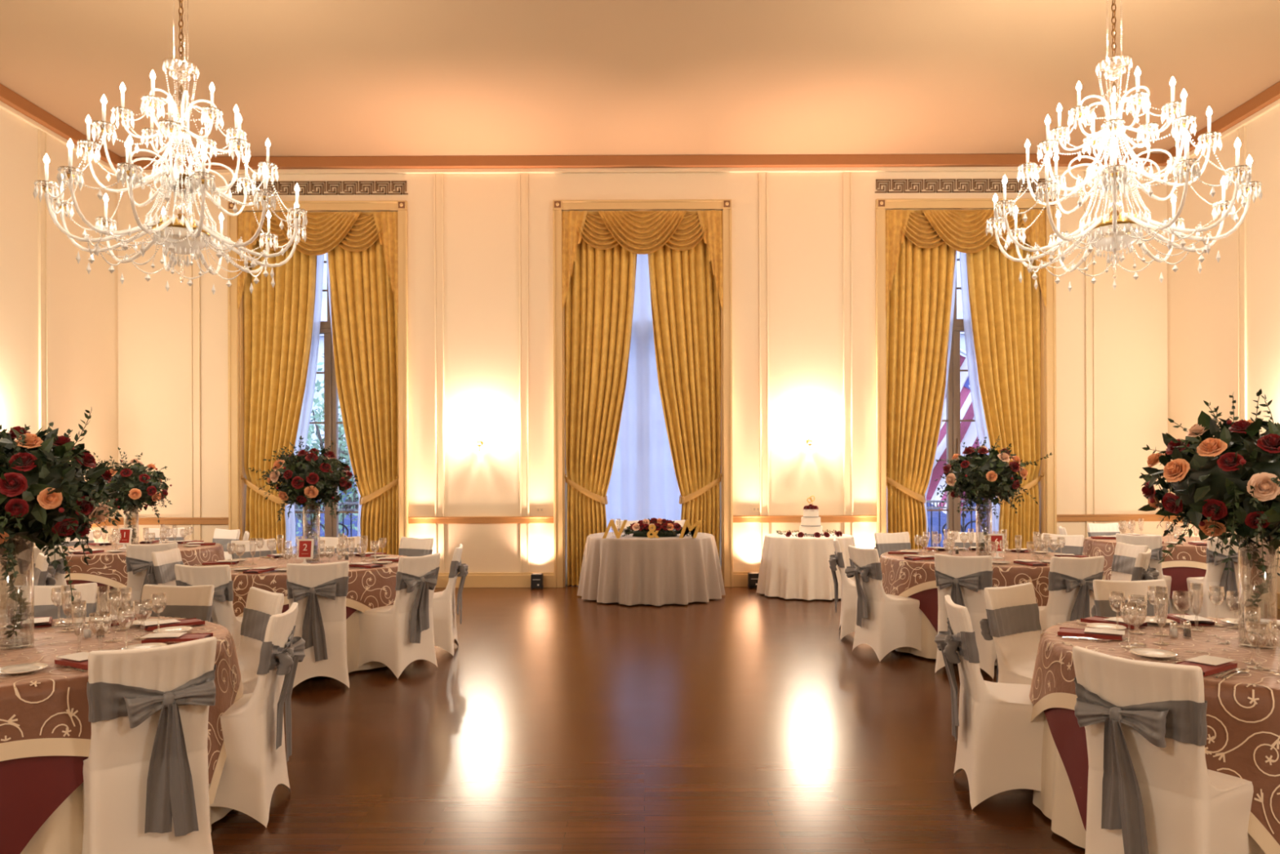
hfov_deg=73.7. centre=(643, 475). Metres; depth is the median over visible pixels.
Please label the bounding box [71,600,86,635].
bowl
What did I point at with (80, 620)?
bread plate
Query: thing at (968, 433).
striped flag
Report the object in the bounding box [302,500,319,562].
vase
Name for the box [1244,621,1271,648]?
bowl
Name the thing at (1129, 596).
bowl
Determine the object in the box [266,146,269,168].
candle
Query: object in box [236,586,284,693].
banquet chair
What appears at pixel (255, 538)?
champagne flute
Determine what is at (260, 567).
menu card
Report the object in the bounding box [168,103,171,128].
candle
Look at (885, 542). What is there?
banquet chair
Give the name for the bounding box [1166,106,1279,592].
wall
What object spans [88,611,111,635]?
bowl
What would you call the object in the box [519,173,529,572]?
trim
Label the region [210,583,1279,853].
floor
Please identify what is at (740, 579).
baseboard
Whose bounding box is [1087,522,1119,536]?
banquet chair
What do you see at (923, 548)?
folded napkin
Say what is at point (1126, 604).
bowl
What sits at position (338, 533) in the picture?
bowl
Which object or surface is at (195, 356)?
trim
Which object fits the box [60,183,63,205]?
candle
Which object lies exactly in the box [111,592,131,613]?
bowl
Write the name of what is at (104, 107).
candle
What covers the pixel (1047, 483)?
trim
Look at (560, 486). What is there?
trim
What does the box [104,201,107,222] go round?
candle
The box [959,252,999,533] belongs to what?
sheer curtain
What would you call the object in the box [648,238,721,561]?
drape
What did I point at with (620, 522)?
banquet chair
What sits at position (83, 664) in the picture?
folded napkin
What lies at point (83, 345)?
wall
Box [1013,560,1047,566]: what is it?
folded napkin
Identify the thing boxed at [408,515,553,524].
trim
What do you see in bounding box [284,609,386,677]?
tablecloth
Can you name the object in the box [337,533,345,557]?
champagne flute
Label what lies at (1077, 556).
folded napkin
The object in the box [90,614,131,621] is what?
menu card
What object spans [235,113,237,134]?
candle
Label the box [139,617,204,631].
folded napkin
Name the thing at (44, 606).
banquet chair
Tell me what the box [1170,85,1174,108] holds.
candle
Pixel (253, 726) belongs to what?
banquet chair
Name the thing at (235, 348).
trim
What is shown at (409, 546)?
banquet chair
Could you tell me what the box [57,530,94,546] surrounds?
banquet chair
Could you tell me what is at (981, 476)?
flower arrangement
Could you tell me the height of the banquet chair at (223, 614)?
0.906 m
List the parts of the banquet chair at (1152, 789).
sash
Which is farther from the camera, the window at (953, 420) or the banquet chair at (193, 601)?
the window at (953, 420)
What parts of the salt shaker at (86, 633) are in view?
lid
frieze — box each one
[229,181,408,195]
[875,178,1053,193]
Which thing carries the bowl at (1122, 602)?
on the wine glass at (1122, 602)
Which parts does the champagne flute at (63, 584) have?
stem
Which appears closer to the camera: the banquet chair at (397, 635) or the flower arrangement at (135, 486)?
the banquet chair at (397, 635)
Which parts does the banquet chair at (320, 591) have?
sash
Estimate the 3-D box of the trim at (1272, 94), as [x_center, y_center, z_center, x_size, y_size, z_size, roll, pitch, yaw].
[-0.015,-4.195,4.250,14.140,0.140,14.499,0,0,0]
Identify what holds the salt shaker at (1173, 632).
on the tablecloth at (1243, 708)
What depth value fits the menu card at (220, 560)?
7.04 m
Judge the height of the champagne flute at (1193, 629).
0.215 m
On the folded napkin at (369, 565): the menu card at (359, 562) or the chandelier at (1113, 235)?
the menu card at (359, 562)
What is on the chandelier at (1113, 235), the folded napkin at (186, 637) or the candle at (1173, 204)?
the candle at (1173, 204)
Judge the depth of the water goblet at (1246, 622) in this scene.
3.15 m
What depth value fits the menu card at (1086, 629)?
3.75 m
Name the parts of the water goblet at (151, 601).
stem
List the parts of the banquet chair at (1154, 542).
sash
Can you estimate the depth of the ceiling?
8.94 m
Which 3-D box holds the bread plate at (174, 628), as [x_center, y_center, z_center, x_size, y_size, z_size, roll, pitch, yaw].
[-2.168,0.717,3.939,0.164,0.015,0.164,0,0,39]
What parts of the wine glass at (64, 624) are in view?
stem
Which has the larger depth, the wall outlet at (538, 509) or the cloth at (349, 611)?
the wall outlet at (538, 509)
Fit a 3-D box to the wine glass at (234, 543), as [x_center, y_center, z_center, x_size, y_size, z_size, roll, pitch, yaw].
[-3.316,0.639,6.874,0.068,0.185,0.068,0,0,-9]
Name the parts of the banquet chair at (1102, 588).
sash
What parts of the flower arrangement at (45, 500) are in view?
vine stem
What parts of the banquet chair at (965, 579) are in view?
sash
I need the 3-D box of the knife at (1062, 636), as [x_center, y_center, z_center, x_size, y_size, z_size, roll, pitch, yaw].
[1.949,0.709,3.713,0.225,0.005,0.020,0,0,24]
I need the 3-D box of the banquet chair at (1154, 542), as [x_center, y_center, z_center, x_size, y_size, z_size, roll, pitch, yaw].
[5.022,1.030,8.549,0.438,0.906,0.563,0,0,45]
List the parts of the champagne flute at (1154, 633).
stem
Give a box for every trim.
[0,81,1279,169]
[37,129,48,546]
[91,517,119,527]
[118,517,228,524]
[190,173,200,540]
[227,200,407,211]
[227,200,408,548]
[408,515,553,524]
[433,173,444,573]
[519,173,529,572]
[552,199,731,210]
[552,199,733,587]
[733,515,876,522]
[758,172,768,563]
[842,172,853,535]
[875,198,1055,208]
[875,198,1057,551]
[1057,514,1168,521]
[1084,171,1095,537]
[1168,515,1182,522]
[1236,125,1247,421]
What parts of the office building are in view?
cornice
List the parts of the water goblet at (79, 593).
stem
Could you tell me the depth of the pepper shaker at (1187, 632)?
3.74 m
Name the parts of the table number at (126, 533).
red panel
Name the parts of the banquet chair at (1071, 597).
sash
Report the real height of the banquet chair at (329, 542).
0.906 m
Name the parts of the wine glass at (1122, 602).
stem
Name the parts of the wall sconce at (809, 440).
plate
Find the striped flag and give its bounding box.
[926,348,979,514]
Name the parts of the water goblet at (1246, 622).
stem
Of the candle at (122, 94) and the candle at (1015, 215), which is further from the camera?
the candle at (1015, 215)
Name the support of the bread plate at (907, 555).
on the tablecloth at (902, 577)
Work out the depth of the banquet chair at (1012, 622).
4.51 m
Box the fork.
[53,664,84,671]
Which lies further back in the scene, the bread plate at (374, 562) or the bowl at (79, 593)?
the bread plate at (374, 562)
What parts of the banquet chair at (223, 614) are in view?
sash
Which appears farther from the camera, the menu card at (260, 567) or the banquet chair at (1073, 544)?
the banquet chair at (1073, 544)
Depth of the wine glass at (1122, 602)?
3.54 m
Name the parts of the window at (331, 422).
frame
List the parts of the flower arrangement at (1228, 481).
vine stem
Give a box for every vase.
[0,542,34,649]
[123,507,138,543]
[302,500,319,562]
[975,499,991,555]
[1237,533,1277,648]
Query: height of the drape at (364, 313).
5.010 m
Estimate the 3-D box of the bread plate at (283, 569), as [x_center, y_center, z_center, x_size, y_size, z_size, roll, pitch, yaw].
[-2.726,0.719,6.512,0.164,0.015,0.164,0,0,-24]
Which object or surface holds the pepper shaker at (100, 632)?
on the tablecloth at (49, 704)
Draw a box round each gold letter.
[602,520,627,537]
[646,524,659,537]
[679,520,702,537]
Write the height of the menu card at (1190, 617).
0.002 m
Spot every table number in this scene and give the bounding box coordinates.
[117,528,132,549]
[296,538,314,564]
[988,533,1004,558]
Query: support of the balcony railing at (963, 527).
on the balcony slab
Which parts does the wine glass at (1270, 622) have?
stem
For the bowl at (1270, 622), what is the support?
on the wine glass at (1270, 622)
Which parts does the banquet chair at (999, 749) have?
sash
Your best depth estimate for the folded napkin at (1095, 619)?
4.05 m
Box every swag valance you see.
[237,211,398,312]
[561,209,723,311]
[884,208,1046,309]
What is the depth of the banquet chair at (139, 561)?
7.65 m
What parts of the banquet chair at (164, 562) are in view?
sash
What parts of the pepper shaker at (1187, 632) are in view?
lid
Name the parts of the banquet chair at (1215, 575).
sash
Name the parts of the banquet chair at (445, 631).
sash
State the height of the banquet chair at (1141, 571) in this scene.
0.906 m
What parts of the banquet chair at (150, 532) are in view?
sash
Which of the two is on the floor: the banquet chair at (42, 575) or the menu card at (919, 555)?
the banquet chair at (42, 575)
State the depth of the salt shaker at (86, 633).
3.83 m
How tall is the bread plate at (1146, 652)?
0.015 m
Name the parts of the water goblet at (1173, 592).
stem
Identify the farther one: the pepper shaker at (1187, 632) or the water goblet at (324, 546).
the water goblet at (324, 546)
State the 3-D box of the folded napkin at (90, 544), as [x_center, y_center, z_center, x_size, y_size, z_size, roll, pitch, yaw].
[-5.793,0.729,9.094,0.250,0.021,0.126,0,0,31]
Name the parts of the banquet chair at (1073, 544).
sash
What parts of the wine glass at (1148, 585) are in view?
stem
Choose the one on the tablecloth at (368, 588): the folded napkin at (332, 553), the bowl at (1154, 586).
the folded napkin at (332, 553)
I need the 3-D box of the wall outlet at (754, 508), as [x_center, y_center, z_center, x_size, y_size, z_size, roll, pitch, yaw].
[1.523,0.455,11.494,0.120,0.076,0.010,0,0,0]
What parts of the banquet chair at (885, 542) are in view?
sash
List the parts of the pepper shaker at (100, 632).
lid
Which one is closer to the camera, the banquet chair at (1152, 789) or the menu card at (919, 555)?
the banquet chair at (1152, 789)
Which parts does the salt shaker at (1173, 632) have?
lid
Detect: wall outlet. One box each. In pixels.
[535,506,544,512]
[751,506,759,511]
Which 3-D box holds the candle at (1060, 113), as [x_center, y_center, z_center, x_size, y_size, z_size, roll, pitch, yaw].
[3.364,-2.848,6.899,0.023,0.172,0.022,0,0,36]
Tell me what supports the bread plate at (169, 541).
on the tablecloth at (108, 568)
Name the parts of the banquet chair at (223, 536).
sash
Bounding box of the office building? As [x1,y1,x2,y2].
[296,250,990,553]
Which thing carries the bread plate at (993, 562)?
on the tablecloth at (902, 577)
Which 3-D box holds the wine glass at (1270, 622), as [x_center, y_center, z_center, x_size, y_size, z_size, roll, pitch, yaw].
[2.284,0.620,3.063,0.068,0.185,0.068,0,0,-38]
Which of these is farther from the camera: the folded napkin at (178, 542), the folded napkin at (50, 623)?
the folded napkin at (178, 542)
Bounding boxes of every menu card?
[22,617,49,623]
[55,651,88,661]
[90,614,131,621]
[138,618,180,625]
[139,631,186,638]
[217,560,239,561]
[252,566,275,568]
[272,553,288,555]
[351,561,371,564]
[377,557,397,559]
[900,550,919,551]
[918,555,933,556]
[1013,559,1037,561]
[1053,553,1074,555]
[1084,627,1124,635]
[1103,617,1148,623]
[1173,614,1212,620]
[1184,654,1235,665]
[1252,617,1279,625]
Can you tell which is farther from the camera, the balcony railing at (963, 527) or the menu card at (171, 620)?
the balcony railing at (963, 527)
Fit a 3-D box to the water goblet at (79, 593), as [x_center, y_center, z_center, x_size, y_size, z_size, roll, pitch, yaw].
[-2.737,0.646,4.087,0.080,0.168,0.080,0,0,6]
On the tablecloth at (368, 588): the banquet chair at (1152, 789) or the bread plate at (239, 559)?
the bread plate at (239, 559)
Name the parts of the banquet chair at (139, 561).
sash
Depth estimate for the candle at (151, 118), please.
6.85 m
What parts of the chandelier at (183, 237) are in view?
arm, arm, arm, arm, arm, arm, arm, arm, scroll arm, scroll arm, arm, scroll arm, arm, scroll arm, scroll arm, arm, arm, scroll arm, arm, chain, beaded cord, stem, lamp shade, scroll arm, arm, scroll arm, arm, scroll arm, scroll arm, arm, arm, scroll arm, scroll arm, arm, scroll arm, arm, arm, arm, arm, arm, arm, arm, arm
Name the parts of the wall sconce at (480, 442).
plate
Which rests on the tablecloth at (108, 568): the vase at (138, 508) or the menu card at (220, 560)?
the vase at (138, 508)
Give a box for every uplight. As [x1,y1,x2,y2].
[530,572,543,589]
[747,571,759,588]
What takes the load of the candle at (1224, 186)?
on the chandelier at (1113, 235)
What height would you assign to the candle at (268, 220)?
0.172 m
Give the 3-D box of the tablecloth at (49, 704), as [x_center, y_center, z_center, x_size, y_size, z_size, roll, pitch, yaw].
[-2.673,1.038,3.619,1.754,0.618,1.749,0,0,-43]
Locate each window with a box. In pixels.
[294,261,358,537]
[926,258,991,547]
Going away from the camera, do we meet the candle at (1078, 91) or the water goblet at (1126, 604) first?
the water goblet at (1126, 604)
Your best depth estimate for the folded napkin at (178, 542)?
9.27 m
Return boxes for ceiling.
[0,0,1279,156]
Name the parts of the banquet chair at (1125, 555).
sash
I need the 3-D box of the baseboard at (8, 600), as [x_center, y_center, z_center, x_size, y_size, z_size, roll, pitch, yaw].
[-7.045,1.440,4.230,0.040,0.170,14.460,0,0,0]
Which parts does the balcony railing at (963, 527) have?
rail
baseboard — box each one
[0,597,11,609]
[435,572,554,587]
[733,571,759,586]
[1269,591,1279,608]
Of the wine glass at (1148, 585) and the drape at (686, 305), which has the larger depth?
the drape at (686, 305)
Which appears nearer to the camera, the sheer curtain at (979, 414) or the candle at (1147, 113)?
the candle at (1147, 113)
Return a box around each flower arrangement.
[0,409,122,638]
[93,447,172,542]
[248,435,358,557]
[622,517,691,537]
[934,435,1051,552]
[1137,388,1279,636]
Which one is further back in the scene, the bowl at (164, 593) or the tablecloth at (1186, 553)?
the tablecloth at (1186, 553)
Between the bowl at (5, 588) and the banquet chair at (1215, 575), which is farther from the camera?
the banquet chair at (1215, 575)
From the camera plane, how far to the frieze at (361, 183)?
11.49 m
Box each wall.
[0,107,118,598]
[117,171,1168,572]
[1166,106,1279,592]
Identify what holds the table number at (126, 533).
on the tablecloth at (108, 568)
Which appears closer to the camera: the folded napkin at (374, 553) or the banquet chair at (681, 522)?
the folded napkin at (374, 553)
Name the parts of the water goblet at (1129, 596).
stem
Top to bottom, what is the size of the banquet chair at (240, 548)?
0.906 m
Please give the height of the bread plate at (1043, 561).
0.015 m
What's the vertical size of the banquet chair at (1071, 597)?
0.906 m
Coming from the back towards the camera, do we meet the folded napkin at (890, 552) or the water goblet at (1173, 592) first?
the folded napkin at (890, 552)
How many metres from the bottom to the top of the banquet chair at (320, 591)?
0.906 m
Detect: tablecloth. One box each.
[0,616,243,804]
[20,783,232,853]
[62,542,225,589]
[96,586,119,617]
[196,553,407,616]
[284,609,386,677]
[577,531,725,605]
[756,532,855,599]
[879,548,1105,605]
[894,612,996,665]
[1029,615,1279,853]
[1032,715,1266,853]
[1082,534,1271,604]
[1172,587,1271,619]
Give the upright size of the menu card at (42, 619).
0.002 m
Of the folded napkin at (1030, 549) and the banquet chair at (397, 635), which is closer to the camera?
the banquet chair at (397, 635)
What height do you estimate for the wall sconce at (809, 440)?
0.353 m
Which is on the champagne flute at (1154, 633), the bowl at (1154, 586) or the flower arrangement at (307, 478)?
the bowl at (1154, 586)
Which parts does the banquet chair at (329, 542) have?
sash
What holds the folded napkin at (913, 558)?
on the tablecloth at (902, 577)
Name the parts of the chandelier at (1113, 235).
arm, arm, arm, arm, arm, arm, arm, arm, scroll arm, arm, scroll arm, scroll arm, arm, scroll arm, scroll arm, arm, scroll arm, arm, scroll arm, chain, stem, beaded cord, arm, lamp shade, arm, scroll arm, scroll arm, scroll arm, arm, scroll arm, scroll arm, arm, arm, arm, arm, arm, arm, arm, arm, arm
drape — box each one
[240,240,316,554]
[327,238,398,555]
[564,237,636,585]
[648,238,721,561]
[885,235,955,549]
[965,238,1044,551]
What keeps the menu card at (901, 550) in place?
on the folded napkin at (890, 552)
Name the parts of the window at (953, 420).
frame, handle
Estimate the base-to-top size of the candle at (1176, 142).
0.172 m
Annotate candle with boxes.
[44,163,48,187]
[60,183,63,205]
[68,148,72,174]
[86,124,90,146]
[102,104,106,128]
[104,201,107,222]
[120,91,124,114]
[125,148,128,168]
[128,145,132,170]
[150,113,153,134]
[151,79,154,102]
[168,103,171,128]
[201,154,205,179]
[204,126,208,143]
[210,91,213,113]
[219,220,222,234]
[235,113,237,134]
[237,122,240,146]
[244,162,248,182]
[262,172,266,195]
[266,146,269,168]
[267,218,270,238]
[295,192,298,213]
[1003,184,1006,206]
[1014,213,1017,233]
[1026,147,1029,168]
[1044,164,1048,187]
[1046,124,1049,146]
[1054,160,1057,181]
[1057,111,1061,133]
[1057,217,1059,231]
[1077,90,1080,112]
[1091,120,1094,137]
[1111,102,1115,126]
[1112,147,1116,173]
[1136,75,1139,99]
[1146,109,1149,129]
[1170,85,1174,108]
[1172,202,1175,222]
[1175,140,1179,161]
[1182,98,1186,123]
[1185,141,1189,166]
[1207,115,1211,139]
[1222,185,1225,207]
[1235,147,1239,173]
[1247,164,1251,188]
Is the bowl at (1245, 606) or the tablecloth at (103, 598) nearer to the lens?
the bowl at (1245, 606)
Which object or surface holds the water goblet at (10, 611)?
on the tablecloth at (49, 704)
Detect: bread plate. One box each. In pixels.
[0,662,48,674]
[62,617,100,624]
[66,550,83,552]
[106,549,125,552]
[121,642,167,649]
[126,618,164,626]
[152,626,193,632]
[160,540,176,542]
[183,544,200,546]
[227,558,248,561]
[230,567,253,570]
[274,567,286,571]
[339,552,358,555]
[370,554,389,557]
[371,560,391,564]
[903,554,921,556]
[904,549,921,551]
[948,546,966,549]
[992,560,1010,564]
[1031,551,1050,553]
[1039,560,1050,563]
[1086,622,1126,630]
[1128,648,1177,658]
[1135,617,1174,624]
[1165,542,1184,543]
[1220,617,1257,626]
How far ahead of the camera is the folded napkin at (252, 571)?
6.40 m
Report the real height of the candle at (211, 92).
0.172 m
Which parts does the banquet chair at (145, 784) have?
sash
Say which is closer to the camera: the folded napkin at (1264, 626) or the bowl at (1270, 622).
the bowl at (1270, 622)
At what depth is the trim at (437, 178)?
11.49 m
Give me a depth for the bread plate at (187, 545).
8.77 m
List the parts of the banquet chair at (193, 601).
sash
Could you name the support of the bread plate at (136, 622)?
on the tablecloth at (49, 704)
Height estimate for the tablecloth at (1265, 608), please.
0.738 m
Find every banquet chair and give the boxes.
[0,552,56,622]
[9,582,97,622]
[17,545,97,617]
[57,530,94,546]
[81,636,217,853]
[119,542,177,614]
[139,584,213,622]
[145,527,184,542]
[146,547,183,585]
[174,564,243,652]
[208,602,305,826]
[212,528,239,559]
[231,537,276,559]
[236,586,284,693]
[242,530,248,540]
[286,560,349,692]
[316,536,360,553]
[358,552,440,679]
[398,536,433,556]
[432,543,468,656]
[615,520,639,531]
[674,520,684,526]
[828,537,856,639]
[844,545,922,661]
[873,531,911,559]
[933,553,996,679]
[934,595,1044,808]
[946,531,989,548]
[979,582,1041,684]
[1038,555,1104,633]
[1040,533,1084,555]
[1058,525,1066,534]
[1072,645,1260,853]
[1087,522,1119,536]
[1090,578,1169,617]
[1110,542,1151,581]
[1115,533,1173,613]
[1130,548,1159,581]
[1185,536,1255,619]
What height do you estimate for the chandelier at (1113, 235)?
2.745 m
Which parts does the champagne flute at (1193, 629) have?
stem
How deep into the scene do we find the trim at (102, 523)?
11.15 m
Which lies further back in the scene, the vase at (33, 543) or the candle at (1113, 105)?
the candle at (1113, 105)
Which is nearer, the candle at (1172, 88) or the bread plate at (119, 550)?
the candle at (1172, 88)
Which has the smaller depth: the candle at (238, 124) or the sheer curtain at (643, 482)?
the candle at (238, 124)
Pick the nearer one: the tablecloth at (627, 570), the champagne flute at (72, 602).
the champagne flute at (72, 602)
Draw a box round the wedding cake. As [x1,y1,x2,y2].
[796,495,823,535]
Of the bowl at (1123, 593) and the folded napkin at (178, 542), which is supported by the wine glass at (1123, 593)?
the bowl at (1123, 593)
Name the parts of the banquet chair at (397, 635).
sash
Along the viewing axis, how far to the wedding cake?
10.66 m
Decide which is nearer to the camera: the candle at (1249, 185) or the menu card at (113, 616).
the menu card at (113, 616)
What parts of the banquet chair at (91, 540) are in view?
sash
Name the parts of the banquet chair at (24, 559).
sash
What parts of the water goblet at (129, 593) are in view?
stem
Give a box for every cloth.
[0,686,239,853]
[66,579,113,598]
[281,604,356,618]
[907,587,937,633]
[1043,707,1088,830]
[1084,554,1274,609]
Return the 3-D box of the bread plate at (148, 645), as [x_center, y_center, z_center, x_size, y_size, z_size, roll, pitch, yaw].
[-2.067,0.717,3.540,0.164,0.015,0.164,0,0,-12]
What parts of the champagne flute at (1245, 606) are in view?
stem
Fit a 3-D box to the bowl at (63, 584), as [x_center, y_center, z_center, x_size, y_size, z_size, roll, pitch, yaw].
[-2.699,0.587,4.005,0.052,0.145,0.051,0,0,6]
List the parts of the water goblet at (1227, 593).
stem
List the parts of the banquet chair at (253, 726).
sash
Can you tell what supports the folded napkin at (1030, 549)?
on the tablecloth at (902, 577)
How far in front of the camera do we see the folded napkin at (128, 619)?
4.21 m
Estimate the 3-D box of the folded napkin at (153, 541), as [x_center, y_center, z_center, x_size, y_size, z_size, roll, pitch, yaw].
[-5.421,0.727,9.371,0.126,0.021,0.250,0,0,-16]
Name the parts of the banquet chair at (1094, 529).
sash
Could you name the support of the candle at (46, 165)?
on the chandelier at (183, 237)
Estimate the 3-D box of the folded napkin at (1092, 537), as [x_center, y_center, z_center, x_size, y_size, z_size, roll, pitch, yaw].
[5.117,0.691,9.474,0.250,0.021,0.126,0,0,19]
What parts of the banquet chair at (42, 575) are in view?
sash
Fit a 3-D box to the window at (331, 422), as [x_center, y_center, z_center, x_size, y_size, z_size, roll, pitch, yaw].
[-4.364,-1.010,11.930,2.120,5.050,0.160,0,0,0]
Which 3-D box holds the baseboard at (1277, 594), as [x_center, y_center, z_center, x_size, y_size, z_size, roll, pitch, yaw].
[7.055,1.390,4.230,0.040,0.170,14.460,0,0,0]
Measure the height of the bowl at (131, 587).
0.090 m
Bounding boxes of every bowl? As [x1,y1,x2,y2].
[0,600,14,615]
[4,586,17,617]
[50,586,66,606]
[61,584,74,614]
[61,591,81,612]
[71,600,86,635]
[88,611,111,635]
[97,585,110,617]
[107,591,121,623]
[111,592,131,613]
[116,586,132,606]
[116,605,135,628]
[132,599,152,621]
[150,592,166,613]
[337,533,344,550]
[1109,591,1125,612]
[1120,601,1137,624]
[1125,602,1146,626]
[1127,594,1147,616]
[1146,585,1162,604]
[1154,586,1167,617]
[1154,591,1168,626]
[1172,590,1191,611]
[1189,582,1203,613]
[1208,585,1224,605]
[1226,591,1246,612]
[1240,584,1253,615]
[1244,605,1260,643]
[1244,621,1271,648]
[1268,621,1279,647]
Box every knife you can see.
[1062,635,1120,640]
[1215,667,1239,677]
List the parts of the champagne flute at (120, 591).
stem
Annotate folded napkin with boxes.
[19,616,53,628]
[54,657,88,670]
[73,550,104,554]
[88,542,111,545]
[89,613,148,626]
[139,539,159,543]
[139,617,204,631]
[141,632,213,643]
[174,540,204,543]
[188,542,215,545]
[201,560,239,564]
[242,567,277,573]
[266,554,288,558]
[317,551,333,555]
[348,563,382,568]
[355,551,386,556]
[377,558,399,561]
[888,551,918,554]
[903,556,934,560]
[922,546,948,551]
[968,546,983,551]
[1011,548,1035,552]
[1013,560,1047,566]
[1054,555,1087,557]
[1057,626,1122,640]
[1080,615,1146,629]
[1090,536,1115,538]
[1159,613,1214,625]
[1173,660,1237,676]
[1187,542,1207,545]
[1249,617,1279,630]
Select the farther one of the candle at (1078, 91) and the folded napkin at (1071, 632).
the candle at (1078, 91)
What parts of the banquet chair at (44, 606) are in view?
sash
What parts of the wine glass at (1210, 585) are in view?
stem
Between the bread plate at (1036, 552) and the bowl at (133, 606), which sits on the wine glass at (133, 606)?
the bowl at (133, 606)
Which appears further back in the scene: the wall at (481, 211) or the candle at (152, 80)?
the wall at (481, 211)
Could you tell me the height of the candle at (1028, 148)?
0.172 m
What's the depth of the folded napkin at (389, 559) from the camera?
7.18 m
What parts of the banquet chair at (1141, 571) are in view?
sash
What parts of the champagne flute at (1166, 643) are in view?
stem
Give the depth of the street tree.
18.15 m
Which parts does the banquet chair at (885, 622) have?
sash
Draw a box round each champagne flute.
[2,586,19,635]
[60,584,75,631]
[70,600,88,653]
[95,585,111,632]
[106,591,123,641]
[248,537,256,564]
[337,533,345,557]
[1035,533,1042,559]
[1152,586,1168,635]
[1152,591,1169,644]
[1189,582,1204,631]
[1237,584,1253,632]
[1242,605,1262,664]
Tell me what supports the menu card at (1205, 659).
on the folded napkin at (1207, 669)
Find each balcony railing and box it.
[294,502,358,553]
[926,500,990,547]
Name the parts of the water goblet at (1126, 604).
stem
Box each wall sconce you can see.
[466,428,492,451]
[797,427,822,449]
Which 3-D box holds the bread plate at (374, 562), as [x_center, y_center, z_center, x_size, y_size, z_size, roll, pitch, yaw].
[-2.149,0.717,7.022,0.164,0.015,0.164,0,0,-7]
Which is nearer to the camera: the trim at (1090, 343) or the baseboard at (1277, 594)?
the baseboard at (1277, 594)
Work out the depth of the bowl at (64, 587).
4.14 m
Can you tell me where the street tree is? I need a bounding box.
[294,353,359,554]
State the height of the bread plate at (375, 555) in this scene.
0.015 m
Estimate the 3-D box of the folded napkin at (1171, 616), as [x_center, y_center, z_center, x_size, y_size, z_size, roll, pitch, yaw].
[2.647,0.699,4.159,0.126,0.021,0.250,0,0,5]
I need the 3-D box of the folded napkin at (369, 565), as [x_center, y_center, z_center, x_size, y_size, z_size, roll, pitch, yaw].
[-2.205,0.716,6.787,0.250,0.021,0.126,0,0,31]
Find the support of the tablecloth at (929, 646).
on the floor
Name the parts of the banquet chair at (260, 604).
sash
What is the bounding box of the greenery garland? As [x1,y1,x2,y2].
[776,528,842,537]
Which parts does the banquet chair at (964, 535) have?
sash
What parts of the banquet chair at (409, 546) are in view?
sash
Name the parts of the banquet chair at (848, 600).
sash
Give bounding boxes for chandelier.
[32,0,307,294]
[985,0,1262,292]
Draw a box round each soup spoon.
[1062,637,1111,640]
[1224,668,1248,678]
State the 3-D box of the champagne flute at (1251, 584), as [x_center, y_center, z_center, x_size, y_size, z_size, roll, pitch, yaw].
[2.737,0.603,3.877,0.064,0.215,0.064,0,0,38]
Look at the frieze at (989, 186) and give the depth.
11.49 m
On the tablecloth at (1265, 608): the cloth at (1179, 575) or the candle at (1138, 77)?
the cloth at (1179, 575)
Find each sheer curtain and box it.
[284,253,324,555]
[326,253,361,552]
[605,253,681,532]
[886,250,956,546]
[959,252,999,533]
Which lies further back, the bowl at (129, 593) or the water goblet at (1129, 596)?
the bowl at (129, 593)
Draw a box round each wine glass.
[50,586,66,626]
[116,586,132,626]
[116,605,135,647]
[150,592,166,633]
[226,542,235,566]
[1109,591,1125,633]
[1120,601,1138,648]
[1146,585,1163,626]
[1208,585,1225,626]
[1268,621,1279,675]
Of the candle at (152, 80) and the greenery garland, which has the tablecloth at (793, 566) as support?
the greenery garland
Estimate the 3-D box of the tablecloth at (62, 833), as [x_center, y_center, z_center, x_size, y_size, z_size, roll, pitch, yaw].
[-2.668,1.122,3.625,1.741,0.738,1.736,0,0,-34]
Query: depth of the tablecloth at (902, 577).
7.02 m
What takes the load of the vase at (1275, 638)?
on the tablecloth at (1243, 708)
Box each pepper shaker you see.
[95,621,105,638]
[1182,621,1192,637]
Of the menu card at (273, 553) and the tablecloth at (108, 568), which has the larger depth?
the tablecloth at (108, 568)
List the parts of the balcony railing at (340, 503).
rail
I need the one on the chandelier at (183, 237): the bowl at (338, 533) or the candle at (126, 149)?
the candle at (126, 149)
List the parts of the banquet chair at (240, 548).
sash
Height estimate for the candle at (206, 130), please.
0.172 m
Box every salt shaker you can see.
[82,621,92,638]
[1168,621,1178,637]
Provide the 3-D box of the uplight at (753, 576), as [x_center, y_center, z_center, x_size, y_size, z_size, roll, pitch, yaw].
[1.472,1.390,11.329,0.160,0.209,0.142,0,0,0]
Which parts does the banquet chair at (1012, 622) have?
sash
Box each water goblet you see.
[0,600,14,632]
[61,591,81,628]
[88,611,111,649]
[111,592,131,630]
[132,599,152,639]
[234,544,245,565]
[324,546,334,562]
[1125,602,1146,644]
[1127,594,1147,634]
[1172,590,1191,628]
[1226,591,1246,629]
[1244,621,1271,670]
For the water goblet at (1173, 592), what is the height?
0.168 m
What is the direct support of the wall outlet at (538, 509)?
attached to the wall at (481, 211)
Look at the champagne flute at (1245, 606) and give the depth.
3.23 m

